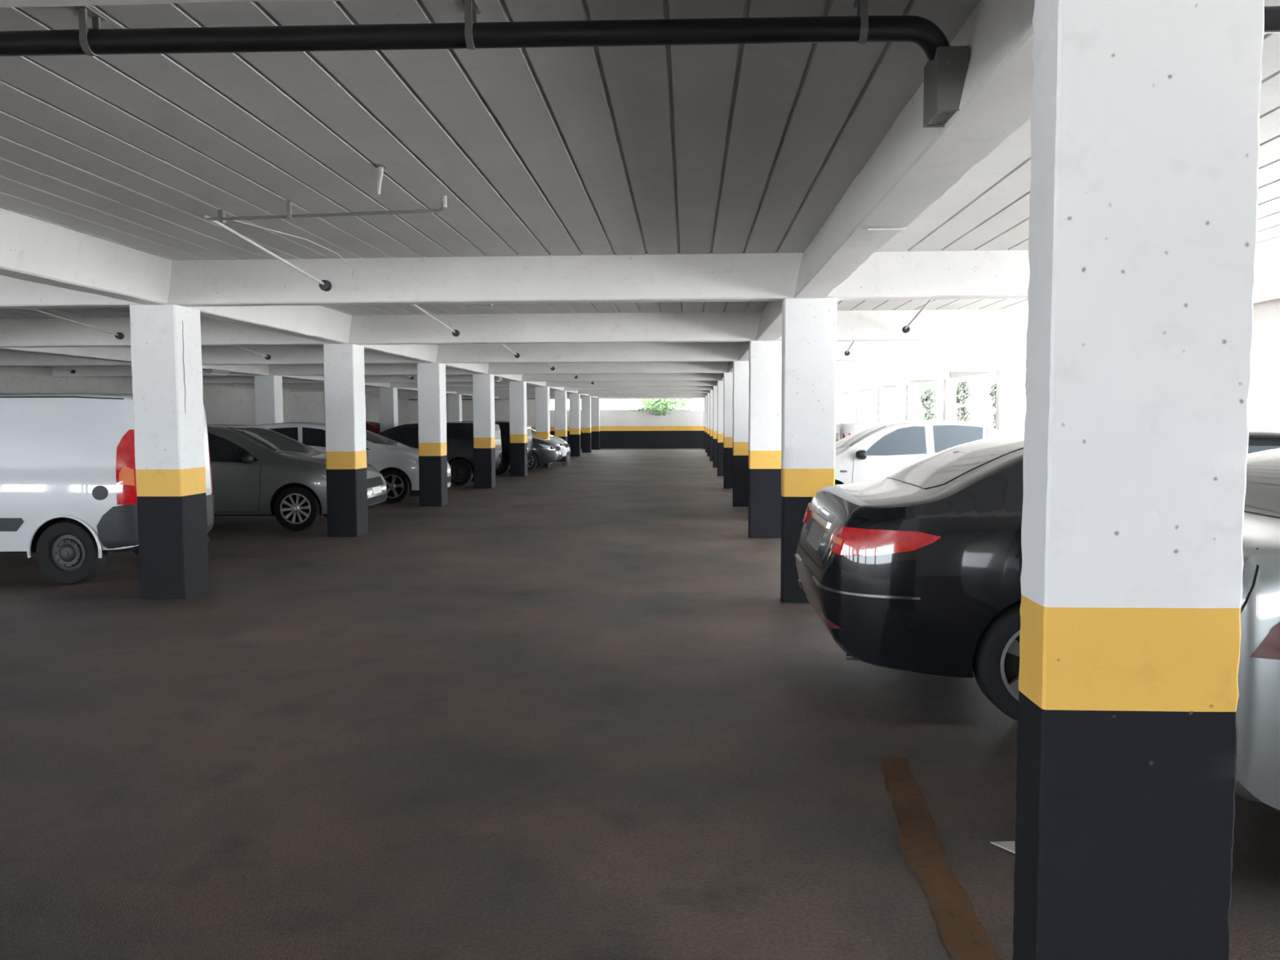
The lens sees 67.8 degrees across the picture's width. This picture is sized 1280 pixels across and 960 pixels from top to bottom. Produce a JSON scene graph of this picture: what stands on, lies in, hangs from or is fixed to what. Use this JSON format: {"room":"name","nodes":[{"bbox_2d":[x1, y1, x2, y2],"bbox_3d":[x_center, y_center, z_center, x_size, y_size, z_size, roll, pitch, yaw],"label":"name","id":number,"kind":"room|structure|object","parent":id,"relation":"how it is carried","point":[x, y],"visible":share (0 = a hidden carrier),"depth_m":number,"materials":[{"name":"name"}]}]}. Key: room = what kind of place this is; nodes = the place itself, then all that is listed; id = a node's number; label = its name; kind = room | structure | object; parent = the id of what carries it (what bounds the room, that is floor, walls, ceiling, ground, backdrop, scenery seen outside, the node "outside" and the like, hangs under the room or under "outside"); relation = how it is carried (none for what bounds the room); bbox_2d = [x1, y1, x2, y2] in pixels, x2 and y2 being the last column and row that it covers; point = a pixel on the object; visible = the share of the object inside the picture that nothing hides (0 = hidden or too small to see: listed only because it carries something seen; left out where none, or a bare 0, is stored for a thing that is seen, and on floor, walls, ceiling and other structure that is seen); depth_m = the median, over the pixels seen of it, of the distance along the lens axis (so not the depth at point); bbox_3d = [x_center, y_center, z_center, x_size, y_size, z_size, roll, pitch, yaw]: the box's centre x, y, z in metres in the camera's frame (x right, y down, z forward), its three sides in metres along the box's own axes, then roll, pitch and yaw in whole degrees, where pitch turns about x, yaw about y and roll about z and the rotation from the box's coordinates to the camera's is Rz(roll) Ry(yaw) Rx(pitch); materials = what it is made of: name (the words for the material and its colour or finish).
{"room":"parking garage","nodes":[
{"label":"parking garage","id":0,"kind":"room"},
{"bbox_2d":[0,366,408,426],"bbox_3d":[-13.392,-1.192,20.630,0.200,2.890,56.950,0,4,3],"label":"wall","id":1,"kind":"structure","parent":0,"point":[224,403],"depth_m":29.24,"materials":[{"name":"paint"}]},
{"bbox_2d":[408,398,703,448],"bbox_3d":[-1.164,-2.926,48.580,21.450,2.622,0.200,0,4,3],"label":"wall","id":2,"kind":"structure","parent":0,"point":[683,428],"depth_m":48.46,"materials":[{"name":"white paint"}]},
{"bbox_2d":[408,397,703,399],"bbox_3d":[-1.169,-4.308,48.490,21.450,0.388,0.200,0,4,3],"label":"ceiling beam","id":3,"kind":"structure","parent":2,"relation":"attached to","point":[657,397],"depth_m":48.29,"materials":[{"name":"paint"}]},
{"bbox_2d":[0,448,1279,959],"bbox_3d":[-2.675,0.345,20.198,21.650,0.200,57.350,0,4,3],"label":"floor","id":4,"kind":"structure","parent":0,"point":[571,709],"depth_m":4.38,"materials":[{"name":"concrete"}]},
{"bbox_2d":[0,392,213,584],"bbox_3d":[-6.705,0.028,9.787,4.114,1.820,1.700,0,4,3],"label":"van","id":5,"kind":"object","parent":4,"relation":"on","point":[68,495],"visible":0.66,"depth_m":8.92,"materials":[{"name":"paint"}]},
{"bbox_2d":[115,429,137,505],"bbox_3d":[-4.820,-0.116,8.952,0.192,0.721,0.079,-2,4,-31],"label":"tail lamp","id":6,"kind":"object","parent":5,"relation":"on","point":[126,482],"depth_m":8.93,"materials":[{"name":"plastic"}]},
{"bbox_2d":[207,432,213,492],"bbox_3d":[-4.747,-0.211,10.406,0.192,0.721,0.078,3,5,37],"label":"tail lamp","id":7,"kind":"object","parent":5,"relation":"on","point":[211,473],"depth_m":10.33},
{"bbox_2d":[129,304,208,599],"bbox_3d":[-4.126,-0.242,8.378,0.407,2.522,0.442,0,4,3],"label":"concrete column","id":8,"kind":"structure","parent":4,"relation":"on","point":[166,366],"depth_m":8.19,"materials":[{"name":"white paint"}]},
{"bbox_2d":[253,375,283,425],"bbox_3d":[-8.370,-1.085,21.547,0.463,2.522,0.443,0,4,3],"label":"concrete column","id":9,"kind":"structure","parent":4,"relation":"on","point":[268,403],"depth_m":21.29,"materials":[{"name":"yellow paint"}]},
{"bbox_2d":[206,423,386,531],"bbox_3d":[-6.106,-0.083,14.023,4.512,1.485,2.030,0,4,1],"label":"car","id":10,"kind":"object","parent":4,"relation":"on","point":[256,471],"visible":0.42,"depth_m":13.17,"materials":[{"name":"paint"}]},
{"bbox_2d":[240,453,253,463],"bbox_3d":[-5.382,-0.292,13.076,0.155,0.140,0.202,0,4,1],"label":"mirror","id":11,"kind":"object","parent":10,"relation":"attached to","point":[245,458],"depth_m":13.01,"materials":[{"name":"plastic"}]},
{"bbox_2d":[367,475,383,488],"bbox_3d":[-3.923,0.036,13.980,0.086,0.127,0.960,0,4,1],"label":"grille","id":12,"kind":"object","parent":10,"relation":"attached to","point":[373,482],"depth_m":14.07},
{"bbox_2d":[367,493,386,506],"bbox_3d":[-3.891,0.295,13.996,0.069,0.124,1.102,0,4,1],"label":"grille","id":13,"kind":"object","parent":10,"relation":"attached to","point":[376,498],"depth_m":13.95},
{"bbox_2d":[323,343,368,537],"bbox_3d":[-3.913,-0.523,12.686,0.408,2.522,0.443,0,4,3],"label":"concrete column","id":14,"kind":"structure","parent":4,"relation":"on","point":[344,366],"depth_m":12.49,"materials":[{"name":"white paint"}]},
{"bbox_2d":[251,422,451,502],"bbox_3d":[-5.798,-0.377,18.384,4.112,1.500,1.994,0,4,3],"label":"car","id":15,"kind":"object","parent":4,"relation":"on","point":[397,462],"visible":0.37,"depth_m":17.57,"materials":[{"name":"paint"}]},
{"bbox_2d":[365,421,380,433],"bbox_3d":[-9.182,-1.224,31.682,4.512,1.485,1.780,0,4,3],"label":"sedan","id":16,"kind":"object","parent":4,"relation":"on","point":[374,427],"visible":0.02,"depth_m":30.90,"materials":[{"name":"paint"}]},
{"bbox_2d":[378,387,398,431],"bbox_3d":[-7.942,-1.649,30.165,0.462,2.522,0.443,0,4,3],"label":"concrete column","id":17,"kind":"structure","parent":4,"relation":"on","point":[388,412],"depth_m":29.92,"materials":[{"name":"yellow paint"}]},
{"bbox_2d":[417,363,448,506],"bbox_3d":[-3.699,-0.805,16.995,0.407,2.522,0.443,0,4,3],"label":"concrete column","id":18,"kind":"structure","parent":4,"relation":"on","point":[431,377],"depth_m":16.79,"materials":[{"name":"yellow paint"}]},
{"bbox_2d":[377,422,502,485],"bbox_3d":[-5.519,-0.658,22.908,4.200,1.470,1.780,0,4,3],"label":"hatchback","id":19,"kind":"object","parent":4,"relation":"on","point":[460,435],"visible":0.35,"depth_m":22.03,"materials":[{"name":"black paint"}]},
{"bbox_2d":[448,394,462,422],"bbox_3d":[-7.513,-2.213,38.783,0.463,2.522,0.443,0,4,3],"label":"concrete column","id":20,"kind":"structure","parent":4,"relation":"on","point":[455,401],"depth_m":38.53,"materials":[{"name":"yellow paint"}]},
{"bbox_2d":[472,373,495,488],"bbox_3d":[-3.484,-1.087,21.303,0.406,2.522,0.442,0,4,3],"label":"concrete column","id":21,"kind":"structure","parent":4,"relation":"on","point":[483,392],"depth_m":21.10,"materials":[{"name":"yellow paint"}]},
{"bbox_2d":[469,421,533,475],"bbox_3d":[-5.218,-0.922,26.939,4.200,1.470,1.780,0,4,3],"label":"hatchback","id":22,"kind":"object","parent":4,"relation":"on","point":[504,467],"visible":0.13,"depth_m":26.07,"materials":[{"name":"black paint"}]},
{"bbox_2d":[456,420,562,471],"bbox_3d":[-4.649,-1.054,28.808,4.512,1.485,1.780,0,4,3],"label":"sedan","id":23,"kind":"object","parent":4,"relation":"on","point":[545,451],"visible":0.23,"depth_m":27.97,"materials":[{"name":"grey paint"}]},
{"bbox_2d":[508,381,527,476],"bbox_3d":[-3.270,-1.369,25.613,0.407,2.522,0.443,0,4,3],"label":"concrete column","id":24,"kind":"structure","parent":4,"relation":"on","point":[517,390],"depth_m":25.40,"materials":[{"name":"yellow paint"}]},
{"bbox_2d":[494,420,570,457],"bbox_3d":[-4.617,-1.252,31.854,4.512,1.485,1.780,0,4,3],"label":"sedan","id":25,"kind":"object","parent":4,"relation":"on","point":[566,451],"visible":0.09,"depth_m":31.24,"materials":[{"name":"paint"}]},
{"bbox_2d":[534,386,550,467],"bbox_3d":[-3.056,-1.651,29.922,0.407,2.522,0.443,0,4,3],"label":"concrete column","id":26,"kind":"structure","parent":4,"relation":"on","point":[542,409],"depth_m":29.68,"materials":[{"name":"yellow paint"}]},
{"bbox_2d":[554,391,567,461],"bbox_3d":[-2.841,-1.933,34.231,0.407,2.522,0.444,0,4,3],"label":"concrete column","id":27,"kind":"structure","parent":4,"relation":"on","point":[560,397],"depth_m":34.00,"materials":[{"name":"yellow paint"}]},
{"bbox_2d":[568,393,580,456],"bbox_3d":[-2.627,-2.215,38.540,0.407,2.522,0.443,0,4,3],"label":"concrete column","id":28,"kind":"structure","parent":4,"relation":"on","point":[574,398],"depth_m":38.32,"materials":[{"name":"yellow paint"}]},
{"bbox_2d":[581,395,591,453],"bbox_3d":[-2.413,-2.497,42.849,0.407,2.522,0.443,0,4,3],"label":"concrete column","id":29,"kind":"structure","parent":4,"relation":"on","point":[585,400],"depth_m":42.63,"materials":[{"name":"yellow paint"}]},
{"bbox_2d":[591,398,599,449],"bbox_3d":[-2.199,-2.779,47.158,0.407,2.522,0.442,0,4,3],"label":"concrete column","id":30,"kind":"structure","parent":4,"relation":"on","point":[595,402],"depth_m":46.95,"materials":[{"name":"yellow paint"}]},
{"bbox_2d":[703,397,705,448],"bbox_3d":[3.335,-2.773,46.757,0.434,2.522,0.193,0,4,3],"label":"concrete column","id":31,"kind":"structure","parent":4,"relation":"on","point":[704,397],"depth_m":46.67,"materials":[{"name":"paint"}]},
{"bbox_2d":[705,395,706,452],"bbox_3d":[3.122,-2.492,42.448,0.434,2.522,0.193,0,4,3],"label":"concrete column","id":32,"kind":"structure","parent":4,"relation":"on","point":[705,396],"depth_m":42.36,"materials":[{"name":"yellow paint"}]},
{"bbox_2d":[706,393,709,456],"bbox_3d":[2.907,-2.210,38.139,0.435,2.522,0.193,0,4,3],"label":"concrete column","id":33,"kind":"structure","parent":4,"relation":"on","point":[708,394],"depth_m":38.06,"materials":[{"name":"yellow paint"}]},
{"bbox_2d":[709,390,713,461],"bbox_3d":[2.693,-1.928,33.831,0.435,2.522,0.193,0,4,3],"label":"concrete column","id":34,"kind":"structure","parent":4,"relation":"on","point":[711,418],"depth_m":33.76,"materials":[{"name":"yellow paint"}]},
{"bbox_2d":[712,386,717,467],"bbox_3d":[2.479,-1.646,29.522,0.434,2.522,0.192,0,4,3],"label":"concrete column","id":35,"kind":"structure","parent":4,"relation":"on","point":[714,388],"depth_m":29.45,"materials":[{"name":"yellow paint"}]},
{"bbox_2d":[717,380,723,475],"bbox_3d":[2.264,-1.364,25.213,0.435,2.522,0.193,0,4,3],"label":"concrete column","id":36,"kind":"structure","parent":4,"relation":"on","point":[720,383],"depth_m":25.12,"materials":[{"name":"yellow paint"}]},
{"bbox_2d":[723,373,733,488],"bbox_3d":[2.051,-1.082,20.904,0.435,2.522,0.192,0,4,3],"label":"concrete column","id":37,"kind":"structure","parent":4,"relation":"on","point":[727,377],"depth_m":20.82,"materials":[{"name":"yellow paint"}]},
{"bbox_2d":[732,360,749,506],"bbox_3d":[1.836,-0.800,16.595,0.435,2.522,0.193,0,4,3],"label":"concrete column","id":38,"kind":"structure","parent":4,"relation":"on","point":[740,368],"depth_m":16.50,"materials":[{"name":"yellow paint"}]},
{"bbox_2d":[747,340,782,537],"bbox_3d":[1.622,-0.518,12.286,0.435,2.522,0.193,0,4,3],"label":"concrete column","id":39,"kind":"structure","parent":4,"relation":"on","point":[765,357],"depth_m":12.19,"materials":[{"name":"yellow paint"}]},
{"bbox_2d":[780,297,837,603],"bbox_3d":[1.408,-0.236,7.977,0.434,2.522,0.193,0,4,3],"label":"concrete column","id":40,"kind":"structure","parent":4,"relation":"on","point":[809,326],"depth_m":7.87,"materials":[{"name":"yellow paint"}]},
{"bbox_2d":[838,395,845,422],"bbox_3d":[8.957,-2.498,42.213,0.263,2.522,0.303,0,4,3],"label":"concrete column","id":41,"kind":"structure","parent":4,"relation":"on","point":[842,397],"depth_m":42.02,"materials":[{"name":"yellow paint"}]},
{"bbox_2d":[855,392,863,422],"bbox_3d":[8.743,-2.216,37.904,0.263,2.522,0.303,0,4,3],"label":"concrete column","id":42,"kind":"structure","parent":4,"relation":"on","point":[860,396],"depth_m":37.72,"materials":[{"name":"yellow paint"}]},
{"bbox_2d":[835,421,889,442],"bbox_3d":[5.814,-0.395,18.247,4.200,1.470,1.780,0,4,3],"label":"car","id":43,"kind":"object","parent":4,"relation":"on","point":[843,429],"visible":0.05,"depth_m":17.63,"materials":[{"name":"paint"}]},
{"bbox_2d":[877,389,886,421],"bbox_3d":[8.529,-1.934,33.595,0.262,2.522,0.302,0,4,3],"label":"concrete column","id":44,"kind":"structure","parent":4,"relation":"on","point":[882,393],"depth_m":33.41,"materials":[{"name":"yellow paint"}]},
{"bbox_2d":[905,384,916,420],"bbox_3d":[8.315,-1.652,29.286,0.262,2.522,0.303,0,4,3],"label":"concrete column","id":45,"kind":"structure","parent":4,"relation":"on","point":[910,398],"depth_m":29.10,"materials":[{"name":"yellow paint"}]},
{"bbox_2d":[835,420,1005,484],"bbox_3d":[4.035,-0.178,14.787,4.250,1.500,1.974,0,4,3],"label":"sedan","id":46,"kind":"object","parent":4,"relation":"on","point":[877,451],"visible":0.28,"depth_m":14.00,"materials":[{"name":"white paint"}]},
{"bbox_2d":[855,449,866,459],"bbox_3d":[3.233,-0.369,13.926,0.155,0.140,0.202,0,4,3],"label":"mirror","id":47,"kind":"object","parent":46,"relation":"attached to","point":[860,454],"depth_m":13.86,"materials":[{"name":"plastic"}]},
{"bbox_2d":[879,756,1002,959],"bbox_3d":[1.009,1.361,2.848,0.249,0.001,3.000,0,4,3],"label":"floor marking","id":48,"kind":"object","parent":4,"relation":"on","point":[963,935],"depth_m":3.26,"materials":[{"name":"paint"}]},
{"bbox_2d":[942,378,955,421],"bbox_3d":[8.100,-1.370,24.977,0.263,2.522,0.303,0,4,3],"label":"concrete column","id":49,"kind":"structure","parent":4,"relation":"on","point":[949,385],"depth_m":24.79,"materials":[{"name":"yellow paint"}]},
{"bbox_2d":[990,840,1015,853],"bbox_3d":[1.340,1.319,3.434,0.080,0.005,0.122,-3,4,-32],"label":"scrap","id":50,"kind":"object","parent":4,"relation":"on","point":[1009,846],"visible":0.5,"depth_m":3.44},
{"bbox_2d":[995,371,1013,434],"bbox_3d":[7.886,-1.088,20.668,0.263,2.522,0.303,0,4,3],"label":"concrete column","id":51,"kind":"structure","parent":4,"relation":"on","point":[1004,379],"depth_m":20.49,"materials":[{"name":"yellow paint"}]},
{"bbox_2d":[794,427,1279,720],"bbox_3d":[3.247,0.437,5.486,4.560,1.490,1.987,0,4,3],"label":"sedan","id":52,"kind":"object","parent":4,"relation":"on","point":[916,567],"visible":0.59,"depth_m":4.77,"materials":[{"name":"paint"}]},
{"bbox_2d":[802,502,810,523],"bbox_3d":[1.287,0.218,6.312,0.587,0.145,0.186,-2,4,-30],"label":"tail lamp","id":53,"kind":"object","parent":52,"relation":"attached to","point":[807,511],"depth_m":6.14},
{"bbox_2d":[829,525,941,555],"bbox_3d":[1.214,0.315,4.836,0.587,0.145,0.186,3,5,36],"label":"tail lamp","id":54,"kind":"object","parent":52,"relation":"attached to","point":[845,540],"depth_m":4.76,"materials":[{"name":"plastic"}]},
{"bbox_2d":[1012,0,1264,959],"bbox_3d":[1.123,0.143,2.189,0.434,2.522,0.167,0,4,3],"label":"concrete column","id":55,"kind":"structure","parent":4,"relation":"on","point":[1145,115],"depth_m":2.10,"materials":[{"name":"yellow paint"}]},
{"bbox_2d":[1235,448,1279,813],"bbox_3d":[4.044,0.562,3.598,4.400,1.480,1.600,0,4,3],"label":"car","id":56,"kind":"object","parent":4,"relation":"on","point":[1257,782],"visible":0.26,"depth_m":2.98,"materials":[{"name":"paint"}]},
{"bbox_2d":[1250,622,1279,659],"bbox_3d":[2.062,0.461,2.922,0.337,0.186,0.048,0,4,9],"label":"tail lamp","id":57,"kind":"object","parent":56,"relation":"attached to","point":[1264,636],"depth_m":2.95,"materials":[{"name":"plastic"}]},
{"bbox_2d":[0,0,1279,318],"bbox_3d":[-2.686,-2.788,19.994,21.650,0.300,57.350,0,4,3],"label":"ceiling","id":58,"kind":"structure","parent":0,"point":[724,148],"depth_m":4.62,"materials":[{"name":"grey concrete"}]},
{"bbox_2d":[29,308,124,339],"bbox_3d":[-6.737,-1.902,11.360,0.090,0.314,1.730,0,4,6],"label":"fitting","id":59,"kind":"object","parent":58,"relation":"attached to","point":[119,335],"visible":0.88,"depth_m":11.55,"materials":[{"name":"black plastic"}]},
{"bbox_2d":[115,332,124,339],"bbox_3d":[-6.654,-1.843,12.184,0.088,0.088,0.084,0,4,3],"label":"socket","id":60,"kind":"object","parent":59,"relation":"attached to","point":[119,335],"depth_m":12.15,"materials":[{"name":"black plastic"}]},
{"bbox_2d":[0,0,351,7],"bbox_3d":[-3.476,-1.305,2.298,21.430,0.394,0.120,0,4,3],"label":"ceiling beam","id":61,"kind":"structure","parent":58,"relation":"attached to","point":[3,3],"depth_m":2.23,"materials":[{"name":"paint"}]},
{"bbox_2d":[0,346,505,399],"bbox_3d":[-8.428,-2.461,20.300,0.261,0.394,56.950,0,4,3],"label":"ceiling beam","id":62,"kind":"structure","parent":58,"relation":"attached to","point":[123,354],"depth_m":15.70,"materials":[{"name":"paint"}]},
{"bbox_2d":[204,368,229,375],"bbox_3d":[-8.283,-2.114,18.685,0.140,0.096,0.700,0,4,3],"label":"ceiling lamp","id":63,"kind":"object","parent":62,"relation":"attached to","point":[215,371],"visible":1,"depth_m":18.56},
{"bbox_2d":[236,346,271,359],"bbox_3d":[-6.522,-2.184,15.669,0.090,0.314,1.730,0,4,6],"label":"fitting","id":64,"kind":"object","parent":58,"relation":"attached to","point":[267,357],"visible":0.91,"depth_m":16.24,"materials":[{"name":"black plastic"}]},
{"bbox_2d":[264,354,271,359],"bbox_3d":[-6.439,-2.125,16.493,0.088,0.088,0.084,0,4,3],"label":"socket","id":65,"kind":"object","parent":64,"relation":"attached to","point":[267,357],"depth_m":16.46,"materials":[{"name":"black plastic"}]},
{"bbox_2d":[203,209,332,291],"bbox_3d":[-2.610,-1.622,6.835,0.090,0.314,1.730,0,4,6],"label":"fitting","id":66,"kind":"object","parent":58,"relation":"attached to","point":[325,285],"visible":1,"depth_m":6.69,"materials":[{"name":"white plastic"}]},
{"bbox_2d":[319,280,332,291],"bbox_3d":[-2.527,-1.563,7.659,0.088,0.088,0.084,0,4,3],"label":"socket","id":67,"kind":"object","parent":66,"relation":"attached to","point":[326,286],"depth_m":7.63,"materials":[{"name":"black plastic"}]},
{"bbox_2d":[232,219,353,276],"bbox_3d":[-2.422,-1.653,6.854,0.101,0.152,1.572,1,4,12],"label":"wire","id":68,"kind":"object","parent":58,"relation":"hanging from","point":[233,220],"visible":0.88,"depth_m":6.74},
{"bbox_2d":[0,208,598,398],"bbox_3d":[-3.489,-2.463,20.055,0.287,0.394,56.950,0,4,3],"label":"ceiling beam","id":69,"kind":"structure","parent":58,"relation":"attached to","point":[33,250],"depth_m":7.45,"materials":[{"name":"paint"}]},
{"bbox_2d":[206,195,447,221],"bbox_3d":[-1.937,-1.664,5.844,1.561,0.105,0.038,0,4,8],"label":"conduit","id":70,"kind":"object","parent":58,"relation":"attached to","point":[289,215],"visible":1,"depth_m":5.85,"materials":[{"name":"metal"}]},
{"bbox_2d":[374,164,386,195],"bbox_3d":[-1.377,-1.593,5.061,0.060,0.150,0.060,0,4,3],"label":"stub","id":71,"kind":"object","parent":58,"relation":"hanging from","point":[380,167],"visible":1,"depth_m":5.05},
{"bbox_2d":[413,304,459,337],"bbox_3d":[-2.396,-1.904,11.144,0.090,0.314,1.730,0,4,6],"label":"fitting","id":72,"kind":"object","parent":58,"relation":"attached to","point":[455,333],"visible":0.88,"depth_m":11.44,"materials":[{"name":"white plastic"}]},
{"bbox_2d":[452,329,459,337],"bbox_3d":[-2.313,-1.845,11.968,0.088,0.088,0.084,0,4,3],"label":"socket","id":73,"kind":"object","parent":72,"relation":"attached to","point":[456,333],"depth_m":11.93,"materials":[{"name":"black plastic"}]},
{"bbox_2d":[0,0,950,60],"bbox_3d":[-1.571,-1.449,3.124,5.152,0.184,0.150,0,4,1],"label":"drain pipe","id":74,"kind":"object","parent":58,"relation":"attached to","point":[861,28],"visible":0.97,"depth_m":3.07,"materials":[{"name":"black plastic"}]},
{"bbox_2d":[465,304,493,307],"bbox_3d":[-1.849,-2.015,10.947,0.300,0.071,0.100,0,4,3],"label":"ceiling lamp","id":75,"kind":"object","parent":58,"relation":"attached to","point":[467,305],"visible":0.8,"depth_m":10.94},
{"bbox_2d":[501,343,519,358],"bbox_3d":[-2.182,-2.186,15.453,0.090,0.314,1.730,0,4,6],"label":"fitting","id":76,"kind":"object","parent":58,"relation":"attached to","point":[517,355],"visible":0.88,"depth_m":16.20,"materials":[{"name":"black plastic"}]},
{"bbox_2d":[0,339,1026,366],"bbox_3d":[-2.758,-2.249,16.733,21.430,0.394,0.206,0,4,3],"label":"ceiling beam","id":77,"kind":"structure","parent":58,"relation":"attached to","point":[988,349],"depth_m":16.55,"materials":[{"name":"paint"}]},
{"bbox_2d":[52,360,1019,377],"bbox_3d":[-2.544,-2.532,21.042,21.430,0.394,0.206,0,4,3],"label":"ceiling beam","id":78,"kind":"structure","parent":58,"relation":"attached to","point":[931,366],"depth_m":20.88,"materials":[{"name":"paint"}]},
{"bbox_2d":[399,395,705,399],"bbox_3d":[-1.258,-4.223,46.896,21.430,0.393,0.205,0,4,3],"label":"ceiling beam","id":79,"kind":"structure","parent":58,"relation":"attached to","point":[598,397],"depth_m":46.80,"materials":[{"name":"paint"}]},
{"bbox_2d":[234,379,920,388],"bbox_3d":[-2.115,-3.095,29.660,21.430,0.394,0.206,0,4,3],"label":"ceiling beam","id":80,"kind":"structure","parent":58,"relation":"attached to","point":[838,382],"depth_m":29.53,"materials":[{"name":"paint"}]},
{"bbox_2d":[202,371,961,383],"bbox_3d":[-2.329,-2.814,25.351,21.430,0.393,0.205,0,4,3],"label":"ceiling beam","id":81,"kind":"structure","parent":58,"relation":"attached to","point":[913,375],"depth_m":25.20,"materials":[{"name":"paint"}]},
{"bbox_2d":[290,385,891,392],"bbox_3d":[-1.901,-3.377,33.969,21.430,0.394,0.205,0,4,3],"label":"ceiling beam","id":82,"kind":"structure","parent":58,"relation":"attached to","point":[837,387],"depth_m":33.84,"materials":[{"name":"paint"}]},
{"bbox_2d":[370,392,842,397],"bbox_3d":[-1.472,-3.942,42.587,21.430,0.393,0.205,0,4,3],"label":"ceiling beam","id":83,"kind":"structure","parent":58,"relation":"attached to","point":[837,393],"depth_m":42.47,"materials":[{"name":"paint"}]},
{"bbox_2d":[364,389,867,395],"bbox_3d":[-1.687,-3.660,38.278,21.430,0.393,0.205,0,4,3],"label":"ceiling beam","id":84,"kind":"structure","parent":58,"relation":"attached to","point":[837,390],"depth_m":38.14,"materials":[{"name":"paint"}]},
{"bbox_2d":[0,308,1262,347],"bbox_3d":[-2.972,-1.968,12.424,21.430,0.393,0.205,0,4,3],"label":"ceiling beam","id":85,"kind":"structure","parent":58,"relation":"attached to","point":[957,324],"depth_m":12.23,"materials":[{"name":"paint"}]},
{"bbox_2d":[0,246,1279,308],"bbox_3d":[-3.187,-1.686,8.115,21.430,0.394,0.206,0,4,3],"label":"ceiling beam","id":86,"kind":"structure","parent":58,"relation":"attached to","point":[906,275],"depth_m":7.89,"materials":[{"name":"paint"}]},
{"bbox_2d":[844,341,854,355],"bbox_3d":[3.395,-2.188,15.175,0.090,0.314,1.730,0,4,6],"label":"fitting","id":87,"kind":"object","parent":58,"relation":"attached to","point":[846,353],"visible":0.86,"depth_m":15.95,"materials":[{"name":"black plastic"}]},
{"bbox_2d":[715,0,1035,386],"bbox_3d":[1.986,-2.466,19.782,0.276,0.397,56.950,0,4,3],"label":"ceiling beam","id":88,"kind":"structure","parent":58,"relation":"attached to","point":[914,165],"depth_m":3.80,"materials":[{"name":"paint"}]},
{"bbox_2d":[866,227,906,231],"bbox_3d":[1.273,-1.292,4.914,0.195,0.010,0.020,0,4,3],"label":"strip","id":89,"kind":"object","parent":88,"relation":"attached to","point":[887,228],"visible":1,"depth_m":4.91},
{"bbox_2d":[923,45,968,127],"bbox_3d":[1.004,-1.291,3.137,0.096,0.200,0.180,0,4,3],"label":"box","id":90,"kind":"object","parent":88,"relation":"attached to","point":[944,76],"visible":0.88,"depth_m":3.05,"materials":[{"name":"grey paint"}]},
{"bbox_2d":[927,111,955,124],"bbox_3d":[1.005,-1.202,3.142,0.084,0.006,0.168,0,4,3],"label":"grille","id":91,"kind":"object","parent":90,"relation":"attached to","point":[934,117],"depth_m":3.15,"materials":[{"name":"metal"}]},
{"bbox_2d":[902,299,931,333],"bbox_3d":[3.181,-1.906,10.866,0.090,0.314,1.730,0,4,6],"label":"fitting","id":92,"kind":"object","parent":58,"relation":"attached to","point":[905,329],"visible":0.87,"depth_m":11.24,"materials":[{"name":"black plastic"}]},
{"bbox_2d":[902,325,910,333],"bbox_3d":[3.264,-1.847,11.691,0.088,0.088,0.084,0,4,3],"label":"socket","id":93,"kind":"object","parent":92,"relation":"attached to","point":[904,330],"depth_m":11.66,"materials":[{"name":"black plastic"}]},
{"bbox_2d":[835,298,1279,396],"bbox_3d":[7.937,-2.469,19.486,0.290,0.394,56.950,0,4,3],"label":"ceiling beam","id":94,"kind":"structure","parent":58,"relation":"attached to","point":[1266,314],"depth_m":11.46,"materials":[{"name":"paint"}]},
{"bbox_2d":[1264,5,1279,33],"bbox_3d":[4.118,-1.446,2.885,5.700,0.077,0.077,0,4,3],"label":"drain pipe","id":95,"kind":"object","parent":94,"relation":"attached to","point":[1272,14],"visible":0.02,"depth_m":2.96,"materials":[{"name":"black plastic"}]},
{"label":"outside","id":96,"kind":"structure","parent":0,"visible":0},
{"bbox_3d":[6.487,-0.138,29.770,130.000,0.150,180.000,0,4,3],"label":"ground","id":97,"kind":"structure","parent":96,"visible":0},
{"bbox_2d":[628,399,698,416],"bbox_3d":[1.012,-3.395,49.397,4.163,3.840,3.551,0,4,3],"label":"tree","id":98,"kind":"object","parent":97,"relation":"on","point":[653,404],"visible":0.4,"depth_m":49.01,"materials":[{"name":"green plant"}]},
{"bbox_2d":[920,387,938,420],"bbox_3d":[11.155,-2.125,36.828,0.688,2.866,1.209,1,4,13],"label":"tree","id":99,"kind":"object","parent":97,"relation":"on","point":[928,398],"visible":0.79,"depth_m":36.62,"materials":[{"name":"green plant"}]},
{"bbox_2d":[955,378,972,422],"bbox_3d":[10.934,-1.926,32.451,0.725,3.040,1.155,0,4,3],"label":"tree","id":100,"kind":"object","parent":97,"relation":"on","point":[963,394],"visible":0.72,"depth_m":32.24,"materials":[{"name":"green plant"}]},
{"bbox_2d":[988,382,1014,428],"bbox_3d":[10.623,-1.556,28.085,0.754,2.874,1.174,0,4,3],"label":"tree","id":101,"kind":"object","parent":97,"relation":"on","point":[992,391],"visible":0.09,"depth_m":28.11,"materials":[{"name":"green plant"}]},
{"bbox_2d":[902,399,1279,433],"bbox_3d":[21.366,-1.041,23.954,0.300,2.300,130.000,0,4,3],"label":"wall","id":102,"kind":"structure","parent":97,"relation":"on","point":[1262,414],"depth_m":33.99,"materials":[{"name":"paint"}]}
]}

